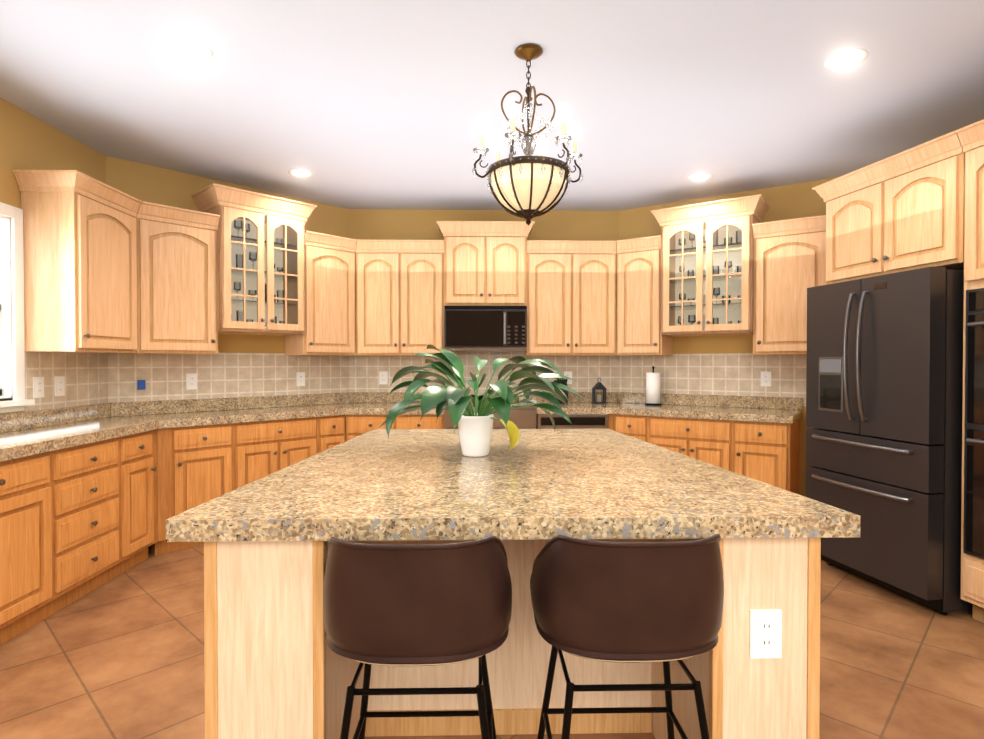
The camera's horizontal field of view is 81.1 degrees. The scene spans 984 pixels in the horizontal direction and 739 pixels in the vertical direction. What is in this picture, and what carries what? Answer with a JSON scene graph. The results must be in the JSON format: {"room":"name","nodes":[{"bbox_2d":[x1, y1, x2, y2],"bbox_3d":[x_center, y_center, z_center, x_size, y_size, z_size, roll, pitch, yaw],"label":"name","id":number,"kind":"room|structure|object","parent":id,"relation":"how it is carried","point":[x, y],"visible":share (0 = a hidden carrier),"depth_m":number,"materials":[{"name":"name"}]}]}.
{"room":"kitchen","nodes":[
{"label":"kitchen","id":0,"kind":"room"},
{"bbox_2d":[0,98,107,413],"bbox_3d":[-2.688,-0.084,0.886,0.126,2.740,6.532,0,1,-1],"label":"wall","id":1,"kind":"structure","parent":0,"point":[28,141],"depth_m":3.48,"materials":[{"name":"brown paint"}]},
{"bbox_2d":[0,202,34,412],"bbox_3d":[-2.697,-0.328,2.547,0.182,1.143,1.490,0,1,-1],"label":"window","id":2,"kind":"structure","parent":1,"relation":"in","point":[12,362],"depth_m":3.20,"materials":[{"name":"white"}]},
{"bbox_2d":[33,377,43,397],"bbox_3d":[-2.672,0.105,3.393,0.010,0.122,0.078,0,1,-1],"label":"electrical outlet","id":3,"kind":"object","parent":1,"relation":"attached to","point":[38,387],"visible":1,"depth_m":3.39,"materials":[{"name":"white plastic"}]},
{"bbox_2d":[54,376,64,395],"bbox_3d":[-2.676,0.103,3.563,0.010,0.122,0.078,0,1,-1],"label":"electrical outlet","id":4,"kind":"object","parent":1,"relation":"attached to","point":[59,385],"visible":1,"depth_m":3.56,"materials":[{"name":"white plastic"}]},
{"bbox_2d":[12,170,141,352],"bbox_3d":[-2.506,-0.613,3.540,0.354,1.013,0.641,0,1,-1],"label":"upper cabinet","id":5,"kind":"object","parent":1,"relation":"attached to","point":[80,263],"visible":1,"depth_m":3.30,"materials":[{"name":"brown wood"}]},
{"bbox_2d":[106,156,348,441],"bbox_3d":[-2.066,-0.132,4.772,0.126,2.740,2.182,1,1,44],"label":"wall","id":6,"kind":"structure","parent":0,"point":[243,365],"depth_m":4.56,"materials":[{"name":"brown paint"}]},
{"bbox_2d":[137,380,144,389],"bbox_3d":[-2.536,0.111,4.161,0.033,0.070,0.045,1,1,44],"label":"plug","id":7,"kind":"object","parent":6,"relation":"attached to","point":[140,384],"visible":0.98,"depth_m":4.15,"materials":[{"name":"blue plastic"}]},
{"bbox_2d":[135,211,194,353],"bbox_3d":[-2.209,-0.582,4.057,0.372,0.936,0.373,0,1,-1],"label":"upper cabinet","id":8,"kind":"object","parent":6,"relation":"attached to","point":[165,240],"depth_m":3.98,"materials":[{"name":"brown wood"}]},
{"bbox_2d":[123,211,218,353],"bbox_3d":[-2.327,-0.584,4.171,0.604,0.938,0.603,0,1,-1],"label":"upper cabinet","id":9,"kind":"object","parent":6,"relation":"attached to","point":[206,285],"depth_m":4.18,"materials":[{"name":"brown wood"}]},
{"bbox_2d":[186,374,196,389],"bbox_3d":[-2.308,0.092,4.424,0.010,0.122,0.078,1,1,44],"label":"outlet","id":10,"kind":"object","parent":6,"relation":"attached to","point":[191,381],"visible":1,"depth_m":4.42,"materials":[{"name":"white plastic"}]},
{"bbox_2d":[179,199,242,333],"bbox_3d":[-2.095,-0.762,4.354,0.325,0.950,0.271,0,1,-1],"label":"upper cabinet","id":11,"kind":"object","parent":6,"relation":"attached to","point":[227,259],"depth_m":4.25,"materials":[{"name":"brown wood"}]},
{"bbox_2d":[243,207,270,334],"bbox_3d":[-2.022,-0.766,4.713,0.486,0.950,0.486,0,1,-1],"label":"upper cabinet","id":12,"kind":"object","parent":6,"relation":"attached to","point":[256,220],"depth_m":4.44,"materials":[{"name":"brown wood"}]},
{"bbox_2d":[271,215,314,334],"bbox_3d":[-1.667,-0.767,4.801,0.271,0.950,0.324,0,1,-1],"label":"upper cabinet","id":13,"kind":"object","parent":6,"relation":"attached to","point":[289,237],"depth_m":4.67,"materials":[{"name":"brown wood"}]},
{"bbox_2d":[296,372,304,385],"bbox_3d":[-1.686,0.084,5.074,0.010,0.122,0.078,1,1,44],"label":"outlet","id":14,"kind":"object","parent":6,"relation":"attached to","point":[300,378],"visible":1,"depth_m":5.07,"materials":[{"name":"white plastic"}]},
{"bbox_2d":[285,239,346,355],"bbox_3d":[-1.501,-0.594,5.032,0.583,0.938,0.583,0,1,-1],"label":"upper cabinet","id":15,"kind":"object","parent":6,"relation":"attached to","point":[326,258],"depth_m":4.88,"materials":[{"name":"brown wood"}]},
{"bbox_2d":[347,239,355,354],"bbox_3d":[-1.383,-0.593,4.919,0.352,0.936,0.351,0,1,-1],"label":"upper cabinet","id":16,"kind":"object","parent":6,"relation":"attached to","point":[351,249],"depth_m":5.04,"materials":[{"name":"brown wood"}]},
{"bbox_2d":[348,209,618,402],"bbox_3d":[-0.071,-0.141,5.518,2.806,2.740,0.126,0,1,-1],"label":"wall","id":17,"kind":"structure","parent":0,"point":[415,224],"depth_m":5.45,"materials":[{"name":"beige tile"}]},
{"bbox_2d":[379,371,387,383],"bbox_3d":[-1.026,0.080,5.433,0.078,0.122,0.010,0,1,-1],"label":"electrical outlet","id":18,"kind":"object","parent":17,"relation":"attached to","point":[383,377],"visible":1,"depth_m":5.43,"materials":[{"name":"white plastic"}]},
{"bbox_2d":[356,245,444,355],"bbox_3d":[-0.819,-0.597,5.262,0.782,0.938,0.346,0,1,-1],"label":"upper cabinet","id":19,"kind":"object","parent":17,"relation":"attached to","point":[400,309],"depth_m":5.09,"materials":[{"name":"brown wood"}]},
{"bbox_2d":[444,229,527,308],"bbox_3d":[-0.060,-0.888,5.259,0.732,0.640,0.376,0,1,-1],"label":"upper cabinet","id":20,"kind":"object","parent":17,"relation":"attached to","point":[483,267],"depth_m":5.08,"materials":[{"name":"brown wood"}]},
{"bbox_2d":[444,306,526,351],"bbox_3d":[-0.059,-0.365,5.227,0.723,0.395,0.455,0,1,-1],"label":"microwave","id":21,"kind":"object","parent":20,"relation":"attached to","point":[485,328],"visible":1,"depth_m":5.05,"materials":[{"name":"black metal"}]},
{"bbox_2d":[564,371,571,383],"bbox_3d":[0.724,0.079,5.469,0.078,0.122,0.010,0,1,-1],"label":"electrical outlet","id":22,"kind":"object","parent":17,"relation":"attached to","point":[568,374],"visible":0.75,"depth_m":5.47,"materials":[{"name":"white plastic"}]},
{"bbox_2d":[524,249,616,355],"bbox_3d":[0.709,-0.597,5.294,0.802,0.938,0.346,0,1,-1],"label":"upper cabinet","id":23,"kind":"object","parent":17,"relation":"attached to","point":[563,291],"depth_m":5.13,"materials":[{"name":"brown wood"}]},
{"bbox_2d":[0,545,983,738],"bbox_3d":[0.651,1.325,1.828,8.000,0.100,8.800,0,1,-1],"label":"floor","id":24,"kind":"structure","parent":0,"point":[120,656],"depth_m":2.45,"materials":[{"name":"tile"}]},
{"bbox_2d":[0,449,59,644],"bbox_3d":[-2.417,0.836,2.503,0.486,0.860,0.708,0,1,-1],"label":"base cabinet","id":25,"kind":"object","parent":24,"relation":"on","point":[29,485],"depth_m":2.72,"materials":[{"name":"brown wood"}]},
{"bbox_2d":[0,392,801,461],"bbox_3d":[-0.069,0.323,3.004,5.195,0.155,4.907,0,1,-1],"label":"countertop","id":26,"kind":"structure","parent":25,"relation":"on","point":[27,433],"depth_m":4.40,"materials":[{"name":"stone"}]},
{"bbox_2d":[553,378,567,403],"bbox_3d":[0.640,0.185,5.328,0.110,0.260,0.144,0,1,-9],"label":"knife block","id":27,"kind":"object","parent":26,"relation":"on","point":[564,381],"visible":0.42,"depth_m":5.29,"materials":[{"name":"black"}]},
{"bbox_2d":[592,378,606,403],"bbox_3d":[0.996,0.197,5.347,0.130,0.237,0.100,0,1,-1],"label":"lantern","id":28,"kind":"object","parent":26,"relation":"on","point":[599,386],"visible":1,"depth_m":5.31,"materials":[{"name":"grey metal"}]},
{"bbox_2d":[645,366,661,405],"bbox_3d":[1.445,0.143,5.155,0.150,0.348,0.150,0,1,-1],"label":"paper towel holder","id":29,"kind":"object","parent":26,"relation":"on","point":[652,387],"visible":1,"depth_m":5.10,"materials":[{"name":"white paper"}]},
{"bbox_2d":[60,436,127,608],"bbox_3d":[-2.429,0.829,3.101,0.486,0.860,0.614,0,1,-1],"label":"base cabinet","id":30,"kind":"object","parent":24,"relation":"on","point":[78,522],"depth_m":3.16,"materials":[{"name":"brown wood"}]},
{"bbox_2d":[124,429,156,568],"bbox_3d":[-2.440,0.823,3.609,0.486,0.860,0.404,0,1,-1],"label":"base cabinet","id":31,"kind":"object","parent":24,"relation":"on","point":[142,447],"depth_m":3.63,"materials":[{"name":"brown wood"}]},
{"bbox_2d":[148,427,175,554],"bbox_3d":[-2.339,0.817,4.018,0.472,0.860,0.405,0,1,-1],"label":"base cabinet","id":32,"kind":"object","parent":24,"relation":"on","point":[166,437],"depth_m":3.86,"materials":[{"name":"brown wood"}]},
{"bbox_2d":[176,422,243,550],"bbox_3d":[-2.166,0.816,4.171,0.714,0.860,0.703,0,1,-1],"label":"base cabinet","id":33,"kind":"object","parent":24,"relation":"on","point":[198,465],"depth_m":4.02,"materials":[{"name":"brown wood"}]},
{"bbox_2d":[240,416,323,486],"bbox_3d":[-1.792,0.811,4.558,0.885,0.860,0.890,0,1,-1],"label":"base cabinet","id":34,"kind":"object","parent":24,"relation":"on","point":[268,447],"depth_m":4.39,"materials":[{"name":"brown wood"}]},
{"bbox_2d":[324,415,344,450],"bbox_3d":[-1.501,0.807,4.892,0.532,0.860,0.598,0,1,-1],"label":"base cabinet","id":35,"kind":"object","parent":24,"relation":"on","point":[334,426],"depth_m":4.75,"materials":[{"name":"brown wood"}]},
{"bbox_2d":[346,414,444,440],"bbox_3d":[-0.823,0.804,5.144,0.829,0.860,0.616,0,1,-1],"label":"base cabinet","id":36,"kind":"object","parent":24,"relation":"on","point":[357,425],"depth_m":4.84,"materials":[{"name":"brown wood"}]},
{"bbox_2d":[323,536,511,738],"bbox_3d":[-0.179,0.825,1.448,0.460,0.913,0.462,0,1,-1],"label":"stool","id":37,"kind":"object","parent":24,"relation":"on","point":[418,605],"visible":1,"depth_m":1.25,"materials":[{"name":"brown leather"}]},
{"bbox_2d":[444,402,536,428],"bbox_3d":[-0.018,0.769,5.100,0.774,0.929,0.686,0,1,-1],"label":"range","id":38,"kind":"object","parent":24,"relation":"on","point":[522,417],"visible":0.17,"depth_m":4.81,"materials":[{"name":"silver metal"}]},
{"bbox_2d":[204,538,820,738],"bbox_3d":[0.042,0.838,2.381,1.579,0.860,1.824,0,1,-1],"label":"kitchen island","id":39,"kind":"object","parent":24,"relation":"on","point":[276,666],"visible":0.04,"depth_m":1.49,"materials":[{"name":"brown wood"}]},
{"bbox_2d":[166,429,859,541],"bbox_3d":[0.043,0.380,2.358,1.713,0.053,1.891,0,1,-1],"label":"island countertop","id":40,"kind":"structure","parent":39,"relation":"on","point":[409,484],"depth_m":1.62,"materials":[{"name":"stone"}]},
{"bbox_2d":[378,345,586,456],"bbox_3d":[-0.035,0.122,2.354,0.882,0.461,0.790,0,1,-1],"label":"plant","id":41,"kind":"object","parent":40,"relation":"on","point":[475,431],"visible":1,"depth_m":2.30,"materials":[{"name":"green plant"}]},
{"bbox_2d":[749,609,781,658],"bbox_3d":[0.708,0.684,1.486,0.082,0.125,0.010,0,1,-1],"label":"outlet","id":42,"kind":"object","parent":39,"relation":"attached to","point":[765,633],"visible":1,"depth_m":1.49,"materials":[{"name":"white plastic"}]},
{"bbox_2d":[536,414,607,428],"bbox_3d":[0.678,0.806,5.130,0.597,0.856,0.656,0,1,-1],"label":"dishwasher","id":43,"kind":"object","parent":24,"relation":"on","point":[589,421],"visible":0.15,"depth_m":4.86,"materials":[{"name":"silver metal"}]},
{"bbox_2d":[530,534,723,738],"bbox_3d":[0.330,0.825,1.463,0.460,0.913,0.462,0,1,-1],"label":"stool","id":44,"kind":"object","parent":24,"relation":"on","point":[626,602],"visible":1,"depth_m":1.27,"materials":[{"name":"brown leather"}]},
{"bbox_2d":[614,414,641,439],"bbox_3d":[1.328,0.805,5.032,0.586,0.860,0.712,0,1,-1],"label":"base cabinet","id":45,"kind":"object","parent":24,"relation":"on","point":[630,425],"depth_m":4.80,"materials":[{"name":"brown wood"}]},
{"bbox_2d":[642,416,725,468],"bbox_3d":[1.689,0.808,4.766,0.939,0.860,0.920,0,1,-1],"label":"base cabinet","id":46,"kind":"object","parent":24,"relation":"on","point":[704,440],"depth_m":4.52,"materials":[{"name":"brown wood"}]},
{"bbox_2d":[726,419,799,493],"bbox_3d":[2.121,0.811,4.504,0.727,0.860,0.715,0,1,-1],"label":"base cabinet","id":47,"kind":"object","parent":24,"relation":"on","point":[766,452],"depth_m":4.25,"materials":[{"name":"brown wood"}]},
{"bbox_2d":[806,267,972,614],"bbox_3d":[2.449,0.368,3.362,0.838,1.775,0.842,0,1,-11],"label":"refrigerator","id":48,"kind":"object","parent":24,"relation":"on","point":[884,382],"visible":0.96,"depth_m":3.08,"materials":[{"name":"black metal"}]},
{"bbox_2d":[955,119,983,622],"bbox_3d":[2.717,0.041,2.520,0.732,2.449,0.854,0,1,-11],"label":"tall cabinet","id":49,"kind":"object","parent":24,"relation":"on","point":[971,137],"visible":1,"depth_m":2.81,"materials":[{"name":"brown wood"}]},
{"bbox_2d":[0,0,983,210],"bbox_3d":[0.651,-1.515,1.793,8.000,0.100,8.800,0,1,-1],"label":"ceiling","id":50,"kind":"structure","parent":0,"point":[368,104],"depth_m":3.03,"materials":[{"name":"grey paint"}]},
{"bbox_2d":[288,169,312,176],"bbox_3d":[-1.454,-1.493,4.379,0.180,0.008,0.180,0,1,-1],"label":"recessed light","id":51,"kind":"object","parent":50,"relation":"in","point":[300,173],"visible":1,"depth_m":4.37,"materials":[{"name":"white"}]},
{"bbox_2d":[472,43,582,225],"bbox_3d":[0.169,-1.072,2.668,0.523,0.808,0.489,0,1,-1],"label":"chandelier","id":52,"kind":"object","parent":50,"relation":"hanging from","point":[528,187],"visible":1,"depth_m":2.59,"materials":[{"name":"brown metal"}]},
{"bbox_2d":[687,173,711,180],"bbox_3d":[1.615,-1.494,4.474,0.180,0.008,0.180,0,1,-1],"label":"recessed light","id":53,"kind":"object","parent":50,"relation":"in","point":[700,177],"visible":1,"depth_m":4.47,"materials":[{"name":"white"}]},
{"bbox_2d":[824,49,867,69],"bbox_3d":[1.681,-1.473,2.735,0.180,0.008,0.180,0,1,-1],"label":"recessed light","id":54,"kind":"object","parent":50,"relation":"in","point":[845,59],"visible":1,"depth_m":2.73,"materials":[{"name":"white"}]},
{"bbox_2d":[619,177,837,496],"bbox_3d":[1.990,-0.135,5.036,2.034,2.740,0.126,0,1,34],"label":"wall","id":55,"kind":"structure","parent":0,"point":[721,365],"depth_m":4.94,"materials":[{"name":"beige tile"}]},
{"bbox_2d":[617,242,672,355],"bbox_3d":[1.377,-0.596,5.169,0.521,0.938,0.505,0,1,-1],"label":"upper cabinet","id":56,"kind":"object","parent":55,"relation":"attached to","point":[638,263],"depth_m":5.02,"materials":[{"name":"brown wood"}]},
{"bbox_2d":[648,218,687,337],"bbox_3d":[1.545,-0.770,5.008,0.224,0.950,0.359,0,1,-1],"label":"upper cabinet","id":57,"kind":"object","parent":55,"relation":"attached to","point":[673,239],"depth_m":4.86,"materials":[{"name":"brown wood"}]},
{"bbox_2d":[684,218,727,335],"bbox_3d":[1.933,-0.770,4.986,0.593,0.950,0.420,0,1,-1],"label":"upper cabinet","id":58,"kind":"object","parent":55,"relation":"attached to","point":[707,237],"depth_m":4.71,"materials":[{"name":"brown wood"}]},
{"bbox_2d":[724,206,783,334],"bbox_3d":[2.096,-0.765,4.642,0.282,0.950,0.313,0,1,-1],"label":"upper cabinet","id":59,"kind":"object","parent":55,"relation":"attached to","point":[734,266],"depth_m":4.52,"materials":[{"name":"brown wood"}]},
{"bbox_2d":[761,372,770,385],"bbox_3d":[2.270,0.078,4.770,0.078,0.122,0.010,0,1,34],"label":"outlet","id":60,"kind":"object","parent":55,"relation":"attached to","point":[765,378],"visible":1,"depth_m":4.77,"materials":[{"name":"white plastic"}]},
{"bbox_2d":[740,222,825,354],"bbox_3d":[2.361,-0.588,4.510,0.612,0.938,0.569,0,1,-1],"label":"upper cabinet","id":61,"kind":"object","parent":55,"relation":"attached to","point":[763,344],"depth_m":4.45,"materials":[{"name":"brown wood"}]},
{"bbox_2d":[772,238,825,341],"bbox_3d":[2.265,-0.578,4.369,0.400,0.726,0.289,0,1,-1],"label":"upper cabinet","id":62,"kind":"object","parent":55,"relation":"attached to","point":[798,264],"depth_m":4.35,"materials":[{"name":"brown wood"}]},
{"bbox_2d":[812,131,964,284],"bbox_3d":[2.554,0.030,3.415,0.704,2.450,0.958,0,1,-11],"label":"upper cabinet","id":63,"kind":"object","parent":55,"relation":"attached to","point":[901,211],"visible":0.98,"depth_m":3.21,"materials":[{"name":"brown wood"}]}
]}

